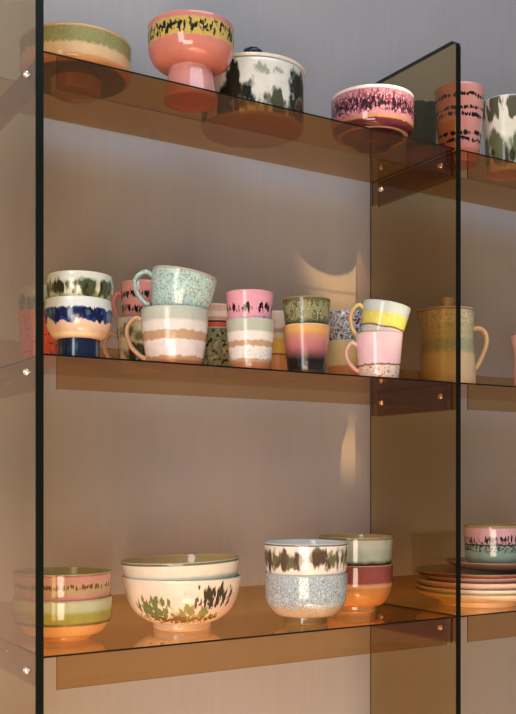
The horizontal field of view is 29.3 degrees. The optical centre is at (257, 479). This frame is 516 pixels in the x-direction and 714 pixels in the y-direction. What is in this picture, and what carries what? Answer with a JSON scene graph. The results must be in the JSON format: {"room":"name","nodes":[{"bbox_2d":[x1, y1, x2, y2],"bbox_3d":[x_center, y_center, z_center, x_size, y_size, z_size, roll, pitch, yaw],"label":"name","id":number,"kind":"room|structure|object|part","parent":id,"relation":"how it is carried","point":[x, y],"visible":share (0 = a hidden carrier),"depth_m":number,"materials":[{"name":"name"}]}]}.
{"room":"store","nodes":[
{"label":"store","id":0,"kind":"room"},
{"bbox_2d":[0,0,515,713],"bbox_3d":[0.117,-0.150,2.287,7.800,2.900,0.120,0,0,-32],"label":"wall","id":1,"kind":"structure","parent":0,"point":[129,190],"depth_m":2.14,"materials":[{"name":"paint"}]},
{"bbox_3d":[1.467,1.350,0.097,7.800,0.100,5.025,0,0,-32],"label":"floor","id":2,"kind":"structure","parent":0,"visible":0},
{"bbox_2d":[0,0,515,713],"bbox_3d":[0.324,0.212,2.080,1.740,2.176,0.274,0,0,-32],"label":"shelving unit","id":3,"kind":"object","parent":2,"relation":"on","point":[42,363],"visible":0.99,"depth_m":1.81,"materials":[{"name":"orange plastic"}]},
{"bbox_2d":[18,309,56,359],"bbox_3d":[-0.373,-0.241,1.693,0.075,0.092,0.075,0,0,-32],"label":"cup","id":4,"kind":"object","parent":3,"relation":"on","point":[26,318],"visible":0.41,"depth_m":1.66,"materials":[{"name":"pink ceramic"}]},
{"bbox_2d":[18,285,47,309],"bbox_3d":[-0.373,-0.286,1.693,0.074,0.082,0.074,0,0,-32],"label":"cup","id":5,"kind":"object","parent":4,"relation":"in","point":[26,294],"visible":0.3,"depth_m":1.66,"materials":[{"name":"grey ceramic"}]},
{"bbox_3d":[-0.406,0.212,1.629,0.013,2.176,0.274,0,0,-32],"label":"panel","id":6,"kind":"part","parent":3,"relation":"part of","materials":[{"name":"orange plastic"}]},
{"bbox_2d":[13,593,111,641],"bbox_3d":[-0.334,0.234,1.694,0.168,0.073,0.168,0,0,-32],"label":"bowl","id":7,"kind":"object","parent":3,"relation":"on","point":[64,621],"visible":0.85,"depth_m":1.63,"materials":[{"name":"green ceramic"}]},
{"bbox_2d":[13,566,111,600],"bbox_3d":[-0.334,0.189,1.694,0.168,0.068,0.168,0,0,-32],"label":"bowl","id":8,"kind":"object","parent":7,"relation":"on","point":[61,583],"visible":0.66,"depth_m":1.63,"materials":[{"name":"beige ceramic"}]},
{"bbox_2d":[19,22,130,103],"bbox_3d":[-0.312,-0.702,1.696,0.189,0.083,0.189,0,0,-32],"label":"dish","id":9,"kind":"object","parent":3,"relation":"on","point":[87,42],"visible":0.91,"depth_m":1.64,"materials":[{"name":"green ceramic"}]},
{"bbox_2d":[44,295,112,356],"bbox_3d":[-0.295,-0.244,1.624,0.111,0.099,0.111,0,0,-32],"label":"goblet","id":10,"kind":"object","parent":3,"relation":"on","point":[78,324],"visible":0.87,"depth_m":1.58,"materials":[{"name":"beige ceramic"}]},
{"bbox_2d":[46,270,112,300],"bbox_3d":[-0.293,-0.300,1.625,0.109,0.068,0.109,0,0,-32],"label":"cup","id":11,"kind":"object","parent":10,"relation":"in","point":[67,282],"visible":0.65,"depth_m":1.58,"materials":[{"name":"beige ceramic"}]},
{"bbox_2d":[102,316,144,359],"bbox_3d":[-0.222,-0.244,1.810,0.107,0.099,0.090,0,0,-32],"label":"mug","id":12,"kind":"object","parent":3,"relation":"on","point":[135,331],"visible":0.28,"depth_m":1.78,"materials":[{"name":"white ceramic"}]},
{"bbox_3d":[-0.269,-0.238,1.814,0.035,0.070,0.012,0,0,0],"label":"handle","id":13,"kind":"part","parent":12,"relation":"part of","materials":[{"name":"beige ceramic"}]},
{"bbox_2d":[111,279,151,318],"bbox_3d":[-0.216,-0.319,1.814,0.091,0.084,0.082,0,0,-32],"label":"mug","id":14,"kind":"object","parent":12,"relation":"on","point":[131,305],"visible":0.41,"depth_m":1.78,"materials":[{"name":"pink ceramic"}]},
{"bbox_3d":[-0.257,-0.318,1.816,0.025,0.058,0.011,0,0,0],"label":"handle","id":15,"kind":"part","parent":14,"relation":"part of","materials":[{"name":"ceramic"}]},
{"bbox_2d":[124,305,208,363],"bbox_3d":[-0.153,-0.245,1.719,0.136,0.101,0.119,0,0,-32],"label":"mug","id":16,"kind":"object","parent":3,"relation":"on","point":[170,333],"visible":0.86,"depth_m":1.68,"materials":[{"name":"grey ceramic"}]},
{"bbox_3d":[-0.212,-0.247,1.723,0.042,0.080,0.016,0,0,0],"label":"handle","id":17,"kind":"part","parent":16,"relation":"part of","materials":[{"name":"ceramic"}]},
{"bbox_2d":[132,265,216,309],"bbox_3d":[-0.136,-0.320,1.731,0.134,0.099,0.115,0,0,36],"label":"mug","id":18,"kind":"object","parent":16,"relation":"on","point":[170,285],"visible":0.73,"depth_m":1.68,"materials":[{"name":"teal ceramic"}]},
{"bbox_3d":[-0.199,-0.335,1.726,0.042,0.066,0.015,0,0,0],"label":"handle","id":19,"kind":"part","parent":18,"relation":"part of","materials":[{"name":"teal ceramic"}]},
{"bbox_2d":[122,573,241,631],"bbox_3d":[-0.139,0.222,1.812,0.219,0.097,0.219,0,0,-32],"label":"salad bowl","id":20,"kind":"object","parent":3,"relation":"on","point":[172,606],"visible":0.94,"depth_m":1.73,"materials":[{"name":"white ceramic"}]},
{"bbox_2d":[121,553,238,580],"bbox_3d":[-0.142,0.187,1.812,0.217,0.095,0.217,0,0,-5],"label":"salad bowl","id":21,"kind":"object","parent":20,"relation":"in","point":[201,566],"visible":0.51,"depth_m":1.73,"materials":[{"name":"beige ceramic"}]},
{"bbox_2d":[148,9,233,112],"bbox_3d":[-0.117,-0.724,1.729,0.151,0.128,0.151,0,0,-32],"label":"pedestal bowl","id":22,"kind":"object","parent":3,"relation":"on","point":[191,47],"visible":1,"depth_m":1.69,"materials":[{"name":"pink ceramic"}]},
{"bbox_2d":[202,327,229,365],"bbox_3d":[-0.080,-0.240,1.874,0.082,0.090,0.082,0,0,-32],"label":"cup","id":23,"kind":"object","parent":3,"relation":"on","point":[216,349],"visible":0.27,"depth_m":1.84,"materials":[{"name":"green ceramic"}]},
{"bbox_2d":[208,303,227,326],"bbox_3d":[-0.080,-0.287,1.874,0.081,0.082,0.081,0,0,-32],"label":"cup","id":24,"kind":"object","parent":23,"relation":"in","point":[218,317],"visible":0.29,"depth_m":1.84,"materials":[{"name":"white ceramic"}]},
{"bbox_3d":[-0.039,0.273,1.853,0.847,0.003,0.265,0,0,-32],"label":"shelf","id":25,"kind":"part","parent":3,"relation":"part of","materials":[{"name":"orange plastic"}]},
{"bbox_3d":[-0.039,-0.193,1.853,0.847,0.003,0.265,0,0,-32],"label":"shelf","id":26,"kind":"part","parent":3,"relation":"part of","materials":[{"name":"orange plastic"}]},
{"bbox_3d":[-0.039,-0.658,1.853,0.847,0.003,0.265,0,0,-32],"label":"shelf","id":27,"kind":"part","parent":3,"relation":"part of","materials":[{"name":"orange plastic"}]},
{"bbox_2d":[226,317,274,368],"bbox_3d":[-0.013,-0.241,1.781,0.089,0.092,0.089,0,0,-32],"label":"cup","id":28,"kind":"object","parent":3,"relation":"on","point":[250,340],"visible":0.79,"depth_m":1.75,"materials":[{"name":"grey ceramic"}]},
{"bbox_2d":[225,289,273,318],"bbox_3d":[-0.015,-0.293,1.780,0.087,0.086,0.087,0,0,-32],"label":"cup","id":29,"kind":"object","parent":28,"relation":"in","point":[239,302],"visible":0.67,"depth_m":1.74,"materials":[{"name":"pink ceramic"}]},
{"bbox_2d":[201,46,305,148],"bbox_3d":[-0.011,-0.740,1.879,0.202,0.160,0.202,0,0,-32],"label":"lidded pot","id":30,"kind":"object","parent":3,"relation":"on","point":[254,74],"visible":0.78,"depth_m":1.80,"materials":[{"name":"white ceramic"}]},
{"bbox_3d":[-0.011,-0.803,1.879,0.037,0.035,0.037,0,0,36],"label":"knob","id":31,"kind":"part","parent":30,"relation":"part of","materials":[{"name":"black ceramic"}]},
{"bbox_3d":[-0.011,-0.776,1.879,0.202,0.020,0.202,0,0,-32],"label":"lid","id":32,"kind":"part","parent":30,"relation":"part of","materials":[{"name":"white ceramic"}]},
{"bbox_2d":[270,332,286,369],"bbox_3d":[0.038,-0.240,1.947,0.082,0.090,0.082,0,0,-32],"label":"cup","id":33,"kind":"object","parent":3,"relation":"on","point":[278,362],"visible":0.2,"depth_m":1.91,"materials":[{"name":"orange ceramic"}]},
{"bbox_2d":[271,311,284,332],"bbox_3d":[0.038,-0.286,1.947,0.081,0.082,0.081,0,0,-32],"label":"cup","id":34,"kind":"object","parent":33,"relation":"in","point":[278,316],"visible":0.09,"depth_m":1.91,"materials":[{"name":"white ceramic"}]},
{"bbox_2d":[264,571,347,624],"bbox_3d":[0.091,0.223,1.879,0.158,0.096,0.158,0,0,-32],"label":"bowl","id":35,"kind":"object","parent":3,"relation":"on","point":[302,600],"visible":0.95,"depth_m":1.82,"materials":[{"name":"blue ceramic"}]},
{"bbox_2d":[264,539,347,575],"bbox_3d":[0.091,0.159,1.879,0.161,0.084,0.161,0,0,-32],"label":"bowl","id":36,"kind":"object","parent":35,"relation":"on","point":[292,557],"visible":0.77,"depth_m":1.81,"materials":[{"name":"white ceramic"}]},
{"bbox_2d":[283,323,329,372],"bbox_3d":[0.091,-0.241,1.845,0.088,0.092,0.088,0,0,-32],"label":"cup","id":37,"kind":"object","parent":3,"relation":"on","point":[306,344],"visible":0.82,"depth_m":1.81,"materials":[{"name":"ceramic"}]},
{"bbox_2d":[282,296,329,324],"bbox_3d":[0.090,-0.292,1.845,0.090,0.088,0.090,0,0,-32],"label":"cup","id":38,"kind":"object","parent":37,"relation":"in","point":[296,309],"visible":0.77,"depth_m":1.81,"materials":[{"name":"green ceramic"}]},
{"bbox_2d":[327,339,358,374],"bbox_3d":[0.177,-0.239,2.025,0.099,0.088,0.086,0,0,-32],"label":"mug","id":39,"kind":"object","parent":3,"relation":"on","point":[336,362],"visible":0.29,"depth_m":1.99,"materials":[{"name":"beige ceramic"}]},
{"bbox_2d":[328,309,361,340],"bbox_3d":[0.180,-0.298,2.026,0.080,0.091,0.080,0,0,-32],"label":"cup","id":40,"kind":"object","parent":39,"relation":"on","point":[338,321],"visible":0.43,"depth_m":1.99,"materials":[{"name":"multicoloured ceramic"}]},
{"bbox_2d":[339,563,392,613],"bbox_3d":[0.201,0.221,2.035,0.153,0.100,0.153,0,0,-32],"label":"bowl","id":41,"kind":"object","parent":3,"relation":"on","point":[368,587],"visible":0.62,"depth_m":1.97,"materials":[{"name":"orange ceramic"}]},
{"bbox_2d":[318,534,392,565],"bbox_3d":[0.201,0.160,2.035,0.154,0.090,0.154,0,0,-32],"label":"bowl","id":42,"kind":"object","parent":41,"relation":"on","point":[363,549],"visible":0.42,"depth_m":1.97,"materials":[{"name":"green ceramic"}]},
{"bbox_2d":[331,84,413,153],"bbox_3d":[0.228,-0.708,1.965,0.164,0.096,0.164,0,0,-32],"label":"footed bowl","id":43,"kind":"object","parent":3,"relation":"on","point":[383,107],"visible":0.96,"depth_m":1.91,"materials":[{"name":"pink ceramic"}]},
{"bbox_2d":[344,331,402,377],"bbox_3d":[0.231,-0.240,1.925,0.106,0.090,0.092,0,0,-32],"label":"mug","id":44,"kind":"object","parent":3,"relation":"on","point":[378,352],"visible":0.82,"depth_m":1.89,"materials":[{"name":"pink ceramic"}]},
{"bbox_3d":[0.184,-0.240,1.928,0.033,0.064,0.012,0,0,0],"label":"handle","id":45,"kind":"part","parent":44,"relation":"part of","materials":[{"name":"pink ceramic"}]},
{"bbox_2d":[348,299,410,336],"bbox_3d":[0.245,-0.303,1.933,0.108,0.093,0.094,0,0,36],"label":"mug","id":46,"kind":"object","parent":44,"relation":"on","point":[377,314],"visible":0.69,"depth_m":1.89,"materials":[{"name":"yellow ceramic"}]},
{"bbox_3d":[0.194,-0.309,1.928,0.036,0.074,0.011,0,0,0],"label":"handle","id":47,"kind":"part","parent":46,"relation":"part of","materials":[{"name":"yellow ceramic"}]},
{"bbox_3d":[0.326,0.212,2.081,0.013,2.176,0.274,0,0,-32],"label":"panel","id":48,"kind":"part","parent":3,"relation":"part of","materials":[{"name":"orange plastic"}]},
{"bbox_2d":[406,99,436,179],"bbox_3d":[0.353,-0.736,2.141,0.072,0.152,0.072,0,0,-32],"label":"tumbler","id":49,"kind":"object","parent":3,"relation":"on","point":[425,126],"visible":0.68,"depth_m":2.11,"materials":[{"name":"green ceramic"}]},
{"bbox_3d":[0.694,-0.193,2.305,0.847,0.003,0.265,0,0,-32],"label":"shelf","id":50,"kind":"part","parent":3,"relation":"part of","materials":[{"name":"orange plastic"}]},
{"bbox_3d":[0.694,-0.658,2.305,0.847,0.003,0.265,0,0,-32],"label":"shelf","id":51,"kind":"part","parent":3,"relation":"part of","materials":[{"name":"orange plastic"}]},
{"bbox_3d":[0.694,0.273,2.305,0.847,0.003,0.265,0,0,-32],"label":"shelf","id":52,"kind":"part","parent":3,"relation":"part of","materials":[{"name":"orange plastic"}]},
{"bbox_2d":[416,297,488,382],"bbox_3d":[0.414,-0.293,2.120,0.138,0.195,0.118,0,0,-32],"label":"coffee pot","id":53,"kind":"object","parent":3,"relation":"on","point":[437,324],"visible":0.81,"depth_m":2.07,"materials":[{"name":"brown ceramic"}]},
{"bbox_3d":[0.406,-0.371,2.115,0.104,0.039,0.104,0,0,-32],"label":"lid","id":54,"kind":"part","parent":53,"relation":"part of","materials":[{"name":"ceramic"}]},
{"bbox_3d":[0.476,-0.280,2.115,0.037,0.100,0.023,0,0,0],"label":"handle","id":55,"kind":"part","parent":53,"relation":"part of","materials":[{"name":"ceramic"}]},
{"bbox_2d":[435,81,484,170],"bbox_3d":[0.423,-0.738,2.072,0.103,0.158,0.103,0,0,-32],"label":"tumbler","id":56,"kind":"object","parent":3,"relation":"on","point":[472,93],"visible":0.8,"depth_m":2.04,"materials":[{"name":"pink ceramic"}]},
{"bbox_2d":[415,586,515,607],"bbox_3d":[0.483,0.254,2.170,0.274,0.033,0.274,0,0,-32],"label":"plate","id":57,"kind":"object","parent":3,"relation":"on","point":[469,601],"visible":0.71,"depth_m":2.08,"materials":[{"name":"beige ceramic"}]},
{"bbox_2d":[415,581,515,594],"bbox_3d":[0.483,0.241,2.170,0.274,0.027,0.274,0,0,-32],"label":"plate","id":58,"kind":"object","parent":57,"relation":"on","point":[419,585],"visible":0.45,"depth_m":2.05,"materials":[{"name":"beige ceramic"}]},
{"bbox_2d":[415,575,515,590],"bbox_3d":[0.483,0.228,2.170,0.274,0.027,0.274,0,0,-32],"label":"plate","id":59,"kind":"object","parent":58,"relation":"on","point":[423,580],"visible":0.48,"depth_m":2.05,"materials":[{"name":"pink ceramic"}]},
{"bbox_2d":[415,564,515,583],"bbox_3d":[0.483,0.209,2.170,0.274,0.027,0.274,0,0,-32],"label":"plate","id":60,"kind":"object","parent":59,"relation":"on","point":[441,572],"visible":0.73,"depth_m":2.10,"materials":[{"name":"brown ceramic"}]},
{"bbox_2d":[446,557,515,570],"bbox_3d":[0.519,0.187,2.192,0.200,0.019,0.200,0,0,-32],"label":"plate","id":61,"kind":"object","parent":60,"relation":"on","point":[465,564],"visible":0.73,"depth_m":2.11,"materials":[{"name":"brown ceramic"}]},
{"bbox_2d":[464,524,515,563],"bbox_3d":[0.524,0.144,2.195,0.131,0.089,0.131,0,0,-32],"label":"bowl","id":62,"kind":"object","parent":61,"relation":"on","point":[483,543],"visible":0.89,"depth_m":2.14,"materials":[{"name":"pink ceramic"}]},
{"bbox_2d":[482,94,515,180],"bbox_3d":[0.538,-0.737,2.135,0.110,0.155,0.110,0,0,-32],"label":"tumbler","id":63,"kind":"object","parent":3,"relation":"on","point":[499,113],"visible":0.96,"depth_m":2.10,"materials":[{"name":"white ceramic"}]},
{"bbox_2d":[510,335,515,385],"bbox_3d":[0.618,-0.258,2.196,0.112,0.125,0.112,0,0,-32],"label":"cup","id":64,"kind":"object","parent":3,"relation":"on","point":[513,338],"visible":0.95,"depth_m":2.19,"materials":[{"name":"pink ceramic"}]}
]}

